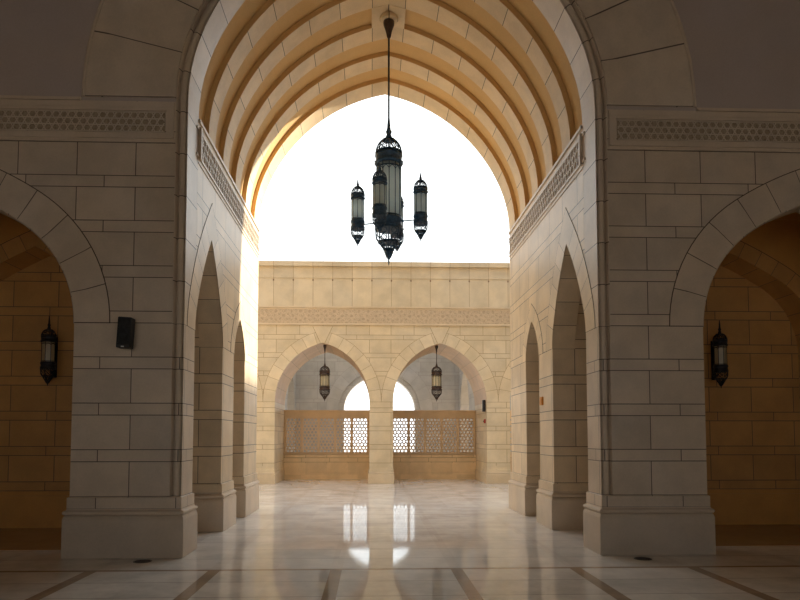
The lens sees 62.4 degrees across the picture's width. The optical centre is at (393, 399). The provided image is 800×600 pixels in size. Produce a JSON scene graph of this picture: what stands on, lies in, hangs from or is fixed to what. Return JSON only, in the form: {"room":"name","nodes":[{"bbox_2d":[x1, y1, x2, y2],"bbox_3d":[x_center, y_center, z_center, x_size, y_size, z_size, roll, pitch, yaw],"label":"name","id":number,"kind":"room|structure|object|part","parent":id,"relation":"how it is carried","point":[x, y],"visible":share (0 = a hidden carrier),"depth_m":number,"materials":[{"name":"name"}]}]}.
{"room":"mosque","nodes":[
{"label":"mosque","id":0,"kind":"room"},
{"bbox_2d":[0,213,73,527],"bbox_3d":[-6.852,-0.863,11.632,5.091,6.200,0.943,0,-3,-2],"label":"wall","id":1,"kind":"structure","parent":0,"point":[36,417],"depth_m":11.69,"materials":[{"name":"beige stone"}]},
{"bbox_2d":[40,316,57,385],"bbox_3d":[-6.014,-0.852,11.548,0.260,1.230,0.392,0,-3,-2],"label":"wall lantern","id":2,"kind":"object","parent":1,"relation":"attached to","point":[49,348],"visible":1,"depth_m":11.40,"materials":[{"name":"black metal"}]},
{"bbox_2d":[40,368,55,380],"bbox_3d":[-6.012,-0.439,11.459,0.253,0.222,0.253,0,-3,-2],"label":"basket","id":3,"kind":"object","parent":2,"relation":"on","point":[50,370],"depth_m":11.40,"materials":[{"name":"black metal"}]},
{"bbox_3d":[-6.012,-0.831,11.480,0.196,0.340,0.196,1,-3,-24],"label":"lamp shade","id":4,"kind":"part","parent":2,"relation":"part of","materials":[{"name":"beige glass"}]},
{"bbox_2d":[187,119,259,367],"bbox_3d":[-3.658,-2.445,11.989,1.495,3.160,5.647,0,-3,-2],"label":"wall","id":5,"kind":"structure","parent":0,"point":[223,295],"depth_m":11.31,"materials":[{"name":"stone"}]},
{"bbox_3d":[-2.939,-3.663,12.239,0.047,0.660,5.330,0,-3,-2],"label":"frieze frame","id":6,"kind":"part","parent":5,"relation":"part of","materials":[{"name":"stone"}]},
{"bbox_2d":[285,373,295,451],"bbox_3d":[-4.593,-0.993,27.477,0.450,8.200,4.950,0,-3,-2],"label":"wall","id":7,"kind":"structure","parent":0,"point":[290,399],"depth_m":29.42,"materials":[{"name":"beige stone"}]},
{"bbox_2d":[344,445,413,451],"bbox_3d":[-1.085,4.146,39.819,180.000,0.295,200.000,0,-3,-2],"label":"floor","id":8,"kind":"structure","parent":0,"point":[344,445],"depth_m":97.80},
{"bbox_2d":[283,455,475,479],"bbox_3d":[-0.516,2.512,24.736,7.200,0.900,0.280,0,-3,-2],"label":"wall","id":9,"kind":"structure","parent":0,"point":[296,467],"depth_m":24.63,"materials":[{"name":"beige stone"}]},
{"bbox_2d":[284,410,369,454],"bbox_3d":[-2.517,1.223,24.778,3.200,1.680,0.130,0,-3,-2],"label":"lattice screen","id":10,"kind":"object","parent":9,"relation":"on","point":[288,414],"visible":0.98,"depth_m":24.74,"materials":[{"name":"wood"}]},
{"bbox_3d":[-3.756,1.325,24.729,0.560,1.315,0.050,0,-3,-2],"label":"lattice panel","id":11,"kind":"part","parent":10,"relation":"part of","materials":[{"name":"brown wood"}]},
{"bbox_3d":[-3.136,1.326,24.750,0.560,1.315,0.050,0,-3,-2],"label":"lattice panel","id":12,"kind":"part","parent":10,"relation":"part of","materials":[{"name":"brown wood"}]},
{"bbox_3d":[-2.517,1.327,24.772,0.560,1.315,0.050,0,-3,-2],"label":"lattice panel","id":13,"kind":"part","parent":10,"relation":"part of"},
{"bbox_3d":[-1.897,1.329,24.793,0.560,1.315,0.050,0,-3,-2],"label":"lattice panel","id":14,"kind":"part","parent":10,"relation":"part of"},
{"bbox_3d":[-1.278,1.330,24.815,0.560,1.315,0.050,0,-3,-2],"label":"lattice panel","id":15,"kind":"part","parent":10,"relation":"part of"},
{"bbox_2d":[393,410,475,454],"bbox_3d":[1.481,1.230,24.917,3.200,1.680,0.130,0,-3,-2],"label":"lattice screen","id":16,"kind":"object","parent":9,"relation":"on","point":[397,414],"visible":0.97,"depth_m":24.89,"materials":[{"name":"wood"}]},
{"bbox_3d":[0.241,1.333,24.868,0.560,1.315,0.050,0,-3,-2],"label":"lattice panel","id":17,"kind":"part","parent":16,"relation":"part of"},
{"bbox_3d":[0.861,1.334,24.890,0.560,1.315,0.050,0,-3,-2],"label":"lattice panel","id":18,"kind":"part","parent":16,"relation":"part of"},
{"bbox_3d":[1.481,1.335,24.911,0.560,1.315,0.050,0,-3,-2],"label":"lattice panel","id":19,"kind":"part","parent":16,"relation":"part of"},
{"bbox_3d":[2.100,1.336,24.933,0.560,1.315,0.050,0,-3,-2],"label":"lattice panel","id":20,"kind":"part","parent":16,"relation":"part of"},
{"bbox_3d":[2.720,1.337,24.954,0.560,1.315,0.050,0,-3,-2],"label":"lattice panel","id":21,"kind":"part","parent":16,"relation":"part of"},
{"bbox_2d":[257,261,510,405],"bbox_3d":[-0.515,-2.257,23.791,24.200,4.800,2.730,0,-3,-2],"label":"wall","id":22,"kind":"structure","parent":0,"point":[380,318],"depth_m":22.58,"materials":[{"name":"beige stone"}]},
{"bbox_2d":[319,345,329,400],"bbox_3d":[-2.395,-0.927,22.836,0.385,1.960,0.398,0,-3,-2],"label":"hanging lantern","id":23,"kind":"object","parent":22,"relation":"hanging from","point":[324,374],"visible":1,"depth_m":22.70,"materials":[{"name":"brown metal"}]},
{"bbox_3d":[-2.395,-0.668,22.821,0.315,0.400,0.300,0,-3,-2],"label":"lamp shade","id":24,"kind":"part","parent":23,"relation":"part of","materials":[{"name":"beige glass"}]},
{"bbox_2d":[319,389,329,396],"bbox_3d":[-2.395,-0.221,22.797,0.371,0.275,0.371,0,-3,-2],"label":"basket","id":25,"kind":"object","parent":23,"relation":"on","point":[325,395],"depth_m":22.71,"materials":[{"name":"brown metal"}]},
{"bbox_3d":[-0.471,-2.875,22.564,24.200,0.640,0.050,0,-3,-2],"label":"frieze frame","id":26,"kind":"part","parent":22,"relation":"part of","materials":[{"name":"beige stone"}]},
{"bbox_3d":[-0.478,-4.431,22.860,24.200,0.560,0.630,0,-3,-2],"label":"cornice","id":27,"kind":"part","parent":22,"relation":"part of","materials":[{"name":"beige stone"}]},
{"bbox_2d":[431,345,441,400],"bbox_3d":[1.483,-0.920,22.971,0.385,1.960,0.398,0,-3,-2],"label":"hanging lantern","id":28,"kind":"object","parent":22,"relation":"hanging from","point":[436,375],"visible":1,"depth_m":22.84,"materials":[{"name":"brown metal"}]},
{"bbox_3d":[1.483,-0.660,22.956,0.315,0.400,0.300,0,-3,-2],"label":"lamp shade","id":29,"kind":"part","parent":28,"relation":"part of","materials":[{"name":"beige glass"}]},
{"bbox_2d":[431,390,441,397],"bbox_3d":[1.483,-0.214,22.932,0.371,0.275,0.371,0,-3,-2],"label":"basket","id":30,"kind":"object","parent":28,"relation":"on","point":[437,395],"depth_m":22.86,"materials":[{"name":"brown metal"}]},
{"bbox_2d":[199,0,581,230],"bbox_3d":[-0.115,-6.083,12.536,7.700,4.224,5.280,0,-3,-2],"label":"ceiling","id":31,"kind":"structure","parent":0,"point":[497,72],"depth_m":12.42,"materials":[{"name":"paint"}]},
{"bbox_2d":[350,11,427,264],"bbox_3d":[-0.096,-4.816,12.217,1.132,4.720,1.134,2,-4,-30],"label":"chandelier","id":32,"kind":"object","parent":31,"relation":"hanging from","point":[388,203],"visible":1,"depth_m":11.99,"materials":[{"name":"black metal"}]},
{"bbox_3d":[-0.676,-3.550,12.303,0.208,0.400,0.208,-1,-3,20],"label":"lamp shade","id":33,"kind":"part","parent":32,"relation":"part of","materials":[{"name":"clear glass"}]},
{"bbox_2d":[351,226,364,240],"bbox_3d":[-0.676,-3.068,12.276,0.267,0.242,0.267,0,-3,-2],"label":"basket","id":34,"kind":"object","parent":32,"relation":"on","point":[357,229],"depth_m":12.22,"materials":[{"name":"black metal"}]},
{"bbox_3d":[-0.252,-3.590,11.569,0.208,0.400,0.208,1,-3,-24],"label":"lamp shade","id":35,"kind":"part","parent":32,"relation":"part of","materials":[{"name":"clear glass"}]},
{"bbox_2d":[372,213,386,228],"bbox_3d":[-0.252,-3.108,11.543,0.267,0.242,0.267,0,-3,-2],"label":"basket","id":36,"kind":"object","parent":32,"relation":"on","point":[379,225],"depth_m":11.48,"materials":[{"name":"black metal"}]},
{"bbox_3d":[-0.096,-6.084,12.287,0.033,1.900,0.033,1,-3,-24],"label":"rod","id":37,"kind":"part","parent":32,"relation":"part of","materials":[{"name":"black metal"}]},
{"bbox_3d":[-0.096,-3.838,12.163,0.437,1.000,0.437,0,-3,-2],"label":"lamp shade","id":38,"kind":"part","parent":32,"relation":"part of","materials":[{"name":"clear glass"}]},
{"bbox_2d":[375,224,402,250],"bbox_3d":[-0.096,-2.943,12.114,0.512,0.418,0.512,0,-3,-2],"label":"basket","id":39,"kind":"object","parent":32,"relation":"on","point":[388,229],"depth_m":12.02,"materials":[{"name":"black metal"}]},
{"bbox_2d":[390,233,403,247],"bbox_3d":[0.059,-3.045,12.700,0.267,0.242,0.267,0,-3,-2],"label":"basket","id":40,"kind":"object","parent":32,"relation":"on","point":[393,236],"depth_m":12.65,"materials":[{"name":"black metal"}]},
{"bbox_3d":[0.483,-3.567,11.993,0.208,0.400,0.208,1,-3,-24],"label":"lamp shade","id":41,"kind":"part","parent":32,"relation":"part of","materials":[{"name":"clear glass"}]},
{"bbox_2d":[413,221,427,235],"bbox_3d":[0.483,-3.085,11.966,0.267,0.242,0.267,0,-3,-2],"label":"basket","id":42,"kind":"object","parent":32,"relation":"on","point":[420,232],"depth_m":11.91,"materials":[{"name":"black metal"}]},
{"bbox_2d":[0,0,799,327],"bbox_3d":[-0.012,-5.544,9.552,18.600,9.080,0.645,0,-3,-2],"label":"wall","id":43,"kind":"structure","parent":0,"point":[690,109],"depth_m":9.20,"materials":[{"name":"stone"}]},
{"bbox_3d":[-6.059,-1.951,9.148,3.502,1.861,0.574,0,-3,-2],"label":"arch molding","id":44,"kind":"part","parent":43,"relation":"part of","materials":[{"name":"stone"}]},
{"bbox_3d":[-6.158,-3.815,8.941,6.280,0.560,0.045,0,-3,-2],"label":"frieze frame","id":45,"kind":"part","parent":43,"relation":"part of","materials":[{"name":"stone"}]},
{"bbox_3d":[-0.013,-4.247,9.503,6.004,6.486,0.600,0,-3,-2],"label":"arch molding","id":46,"kind":"part","parent":43,"relation":"part of","materials":[{"name":"stone"}]},
{"bbox_3d":[-0.002,-6.449,9.302,18.600,4.730,0.046,0,-3,-2],"label":"hood molding","id":47,"kind":"part","parent":43,"relation":"part of","materials":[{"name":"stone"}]},
{"bbox_3d":[6.155,-3.791,9.370,6.280,0.560,0.045,0,-3,-2],"label":"frieze frame","id":48,"kind":"part","parent":43,"relation":"part of","materials":[{"name":"stone"}]},
{"bbox_3d":[6.034,-1.928,9.569,3.502,1.861,0.574,0,-3,-2],"label":"arch molding","id":49,"kind":"part","parent":43,"relation":"part of","materials":[{"name":"stone"}]},
{"bbox_2d":[0,479,799,599],"bbox_3d":[-0.021,2.217,9.397,18.600,0.204,31.000,0,-3,-2],"label":"floor","id":50,"kind":"structure","parent":0,"point":[312,539],"depth_m":8.51,"materials":[{"name":"stone"}]},
{"bbox_2d":[61,323,197,558],"bbox_3d":[-3.586,0.541,9.110,1.583,3.120,0.723,0,-3,-2],"label":"stone pier","id":51,"kind":"object","parent":50,"relation":"on","point":[131,466],"visible":1,"depth_m":8.82,"materials":[{"name":"stone"}]},
{"bbox_2d":[116,317,134,348],"bbox_3d":[-3.567,-0.889,8.789,0.200,0.418,0.207,0,-3,-2],"label":"wall speaker","id":52,"kind":"object","parent":51,"relation":"attached to","point":[126,325],"visible":1,"depth_m":8.69,"materials":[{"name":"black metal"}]},
{"bbox_2d":[116,317,130,344],"bbox_3d":[-3.562,-0.910,8.691,0.160,0.361,0.009,3,-3,-2],"label":"grille","id":53,"kind":"object","parent":52,"relation":"attached to","point":[123,337],"depth_m":8.69,"materials":[{"name":"black metal"}]},
{"bbox_3d":[-3.586,1.501,9.057,1.583,0.086,0.723,0,-3,-2],"label":"plinth molding","id":54,"kind":"part","parent":51,"relation":"part of","materials":[{"name":"stone"}]},
{"bbox_2d":[133,559,151,562],"bbox_3d":[-3.220,2.064,8.452,0.230,0.006,0.230,0,-3,-2],"label":"floor drain","id":55,"kind":"object","parent":50,"relation":"on","point":[144,560],"visible":1,"depth_m":8.42,"materials":[{"name":"metal"}]},
{"bbox_2d":[192,347,235,531],"bbox_3d":[-3.675,0.682,11.664,1.583,3.120,1.063,0,-3,-2],"label":"stone pier","id":56,"kind":"object","parent":50,"relation":"on","point":[213,490],"visible":0.45,"depth_m":11.25,"materials":[{"name":"beige stone"}]},
{"bbox_3d":[-3.675,1.641,11.611,1.583,0.086,1.063,0,-3,-2],"label":"plinth molding","id":57,"kind":"part","parent":56,"relation":"part of","materials":[{"name":"beige stone"}]},
{"bbox_2d":[232,361,258,516],"bbox_3d":[-3.753,0.805,13.904,1.583,3.120,1.593,0,-3,-2],"label":"stone pier","id":58,"kind":"object","parent":50,"relation":"on","point":[244,475],"visible":0.38,"depth_m":13.28,"materials":[{"name":"beige stone"}]},
{"bbox_3d":[-3.753,1.764,13.852,1.583,0.086,1.593,0,-3,-2],"label":"plinth molding","id":59,"kind":"part","parent":58,"relation":"part of","materials":[{"name":"beige stone"}]},
{"bbox_2d":[256,402,284,483],"bbox_3d":[-4.474,1.513,23.511,0.880,2.760,2.680,0,-3,-2],"label":"stone pier","id":60,"kind":"object","parent":50,"relation":"on","point":[270,415],"visible":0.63,"depth_m":22.25,"materials":[{"name":"beige stone"}]},
{"bbox_3d":[-4.474,2.533,23.455,0.880,0.052,2.680,0,-3,-2],"label":"plinth molding","id":61,"kind":"part","parent":60,"relation":"part of","materials":[{"name":"beige stone"}]},
{"bbox_2d":[368,402,393,483],"bbox_3d":[-0.477,1.521,23.650,0.880,2.760,2.680,0,-3,-2],"label":"stone pier","id":62,"kind":"object","parent":50,"relation":"on","point":[380,471],"visible":0.94,"depth_m":22.35,"materials":[{"name":"beige stone"}]},
{"bbox_3d":[-0.477,2.540,23.594,0.880,0.052,2.680,0,-3,-2],"label":"plinth molding","id":63,"kind":"part","parent":62,"relation":"part of","materials":[{"name":"beige stone"}]},
{"bbox_2d":[475,402,510,483],"bbox_3d":[3.521,1.529,23.789,0.880,2.760,2.680,0,-3,-2],"label":"stone pier","id":64,"kind":"object","parent":50,"relation":"on","point":[493,465],"visible":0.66,"depth_m":22.53,"materials":[{"name":"beige stone"}]},
{"bbox_2d":[482,400,485,411],"bbox_3d":[3.108,0.202,22.796,0.100,0.400,0.180,0,-3,-2],"label":"wall speaker","id":65,"kind":"object","parent":64,"relation":"attached to","point":[483,401],"visible":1,"depth_m":22.71},
{"bbox_3d":[3.521,2.548,23.733,0.880,0.052,2.680,0,-3,-2],"label":"plinth molding","id":66,"kind":"part","parent":64,"relation":"part of","materials":[{"name":"beige stone"}]},
{"bbox_2d":[508,362,539,515],"bbox_3d":[3.393,0.819,14.153,1.583,3.120,1.593,0,-3,-2],"label":"stone pier","id":67,"kind":"object","parent":50,"relation":"on","point":[523,485],"visible":0.38,"depth_m":13.48,"materials":[{"name":"beige stone"}]},
{"bbox_3d":[3.393,1.778,14.101,1.583,0.086,1.593,0,-3,-2],"label":"plinth molding","id":68,"kind":"part","parent":67,"relation":"part of","materials":[{"name":"beige stone"}]},
{"bbox_2d":[536,349,588,529],"bbox_3d":[3.471,0.695,11.913,1.583,3.120,1.063,0,-3,-2],"label":"stone pier","id":69,"kind":"object","parent":50,"relation":"on","point":[563,482],"visible":0.53,"depth_m":11.47,"materials":[{"name":"beige stone"}]},
{"bbox_3d":[3.471,1.655,11.860,1.583,0.086,1.063,0,-3,-2],"label":"plinth molding","id":70,"kind":"part","parent":69,"relation":"part of","materials":[{"name":"beige stone"}]},
{"bbox_2d":[634,557,651,559],"bbox_3d":[3.257,2.074,8.638,0.230,0.006,0.230,0,-3,-2],"label":"floor drain","id":71,"kind":"object","parent":50,"relation":"on","point":[637,558],"visible":1,"depth_m":8.62,"materials":[{"name":"metal"}]},
{"bbox_2d":[583,326,715,554],"bbox_3d":[3.560,0.555,9.358,1.583,3.120,0.723,0,-3,-2],"label":"stone pier","id":72,"kind":"object","parent":50,"relation":"on","point":[647,493],"visible":1,"depth_m":9.07,"materials":[{"name":"stone"}]},
{"bbox_3d":[3.560,1.514,9.306,1.583,0.086,0.723,0,-3,-2],"label":"plinth molding","id":73,"kind":"part","parent":72,"relation":"part of","materials":[{"name":"stone"}]},
{"bbox_2d":[295,352,511,451],"bbox_3d":[-0.748,-0.831,30.408,18.000,8.200,0.751,0,-3,-2],"label":"wall","id":74,"kind":"structure","parent":0,"point":[416,378],"depth_m":30.05,"materials":[{"name":"beige stone"}]},
{"bbox_2d":[459,368,474,451],"bbox_3d":[3.292,-0.977,27.752,0.450,8.200,4.950,0,-3,-2],"label":"wall","id":75,"kind":"structure","parent":0,"point":[466,397],"depth_m":29.60,"materials":[{"name":"beige stone"}]},
{"bbox_2d":[508,125,594,368],"bbox_3d":[3.443,-2.432,12.236,1.495,3.160,5.647,0,-3,-2],"label":"wall","id":76,"kind":"structure","parent":0,"point":[552,305],"depth_m":11.54,"materials":[{"name":"stone"}]},
{"bbox_3d":[2.714,-3.652,12.436,0.047,0.660,5.330,0,-3,-2],"label":"frieze frame","id":77,"kind":"part","parent":76,"relation":"part of","materials":[{"name":"stone"}]},
{"bbox_2d":[703,220,799,524],"bbox_3d":[6.649,-0.837,12.102,5.091,6.200,0.943,0,-3,-2],"label":"wall","id":78,"kind":"structure","parent":0,"point":[752,422],"depth_m":12.13,"materials":[{"name":"beige stone"}]},
{"bbox_2d":[711,320,728,387],"bbox_3d":[5.879,-0.819,11.962,0.260,1.230,0.392,0,-3,-2],"label":"wall lantern","id":79,"kind":"object","parent":78,"relation":"attached to","point":[719,345],"visible":1,"depth_m":11.82,"materials":[{"name":"black metal"}]},
{"bbox_3d":[5.881,-0.798,11.894,0.196,0.340,0.196,1,-3,-24],"label":"lamp shade","id":80,"kind":"part","parent":79,"relation":"part of","materials":[{"name":"beige glass"}]},
{"bbox_2d":[713,371,728,383],"bbox_3d":[5.881,-0.406,11.873,0.253,0.222,0.253,0,-3,-2],"label":"basket","id":81,"kind":"object","parent":79,"relation":"on","point":[721,380],"depth_m":11.82,"materials":[{"name":"black metal"}]},
{"bbox_2d":[775,212,799,220],"bbox_3d":[5.423,-3.249,12.394,4.570,0.150,4.800,0,-3,-2],"label":"ceiling","id":82,"kind":"structure","parent":0,"point":[794,216],"depth_m":11.63,"materials":[{"name":"beige stone"}]},
{"bbox_3d":[5.480,2.524,24.945,3.200,0.900,0.280,0,-3,-2],"label":"wall","id":83,"kind":"structure","parent":0,"visible":0},
{"bbox_2d":[510,410,511,454],"bbox_3d":[5.478,1.238,25.056,3.200,1.680,0.130,0,-3,-2],"label":"lattice screen","id":84,"kind":"object","parent":83,"relation":"on","point":[510,410],"visible":0.02,"depth_m":24.99,"materials":[{"name":"stone"}]}
]}

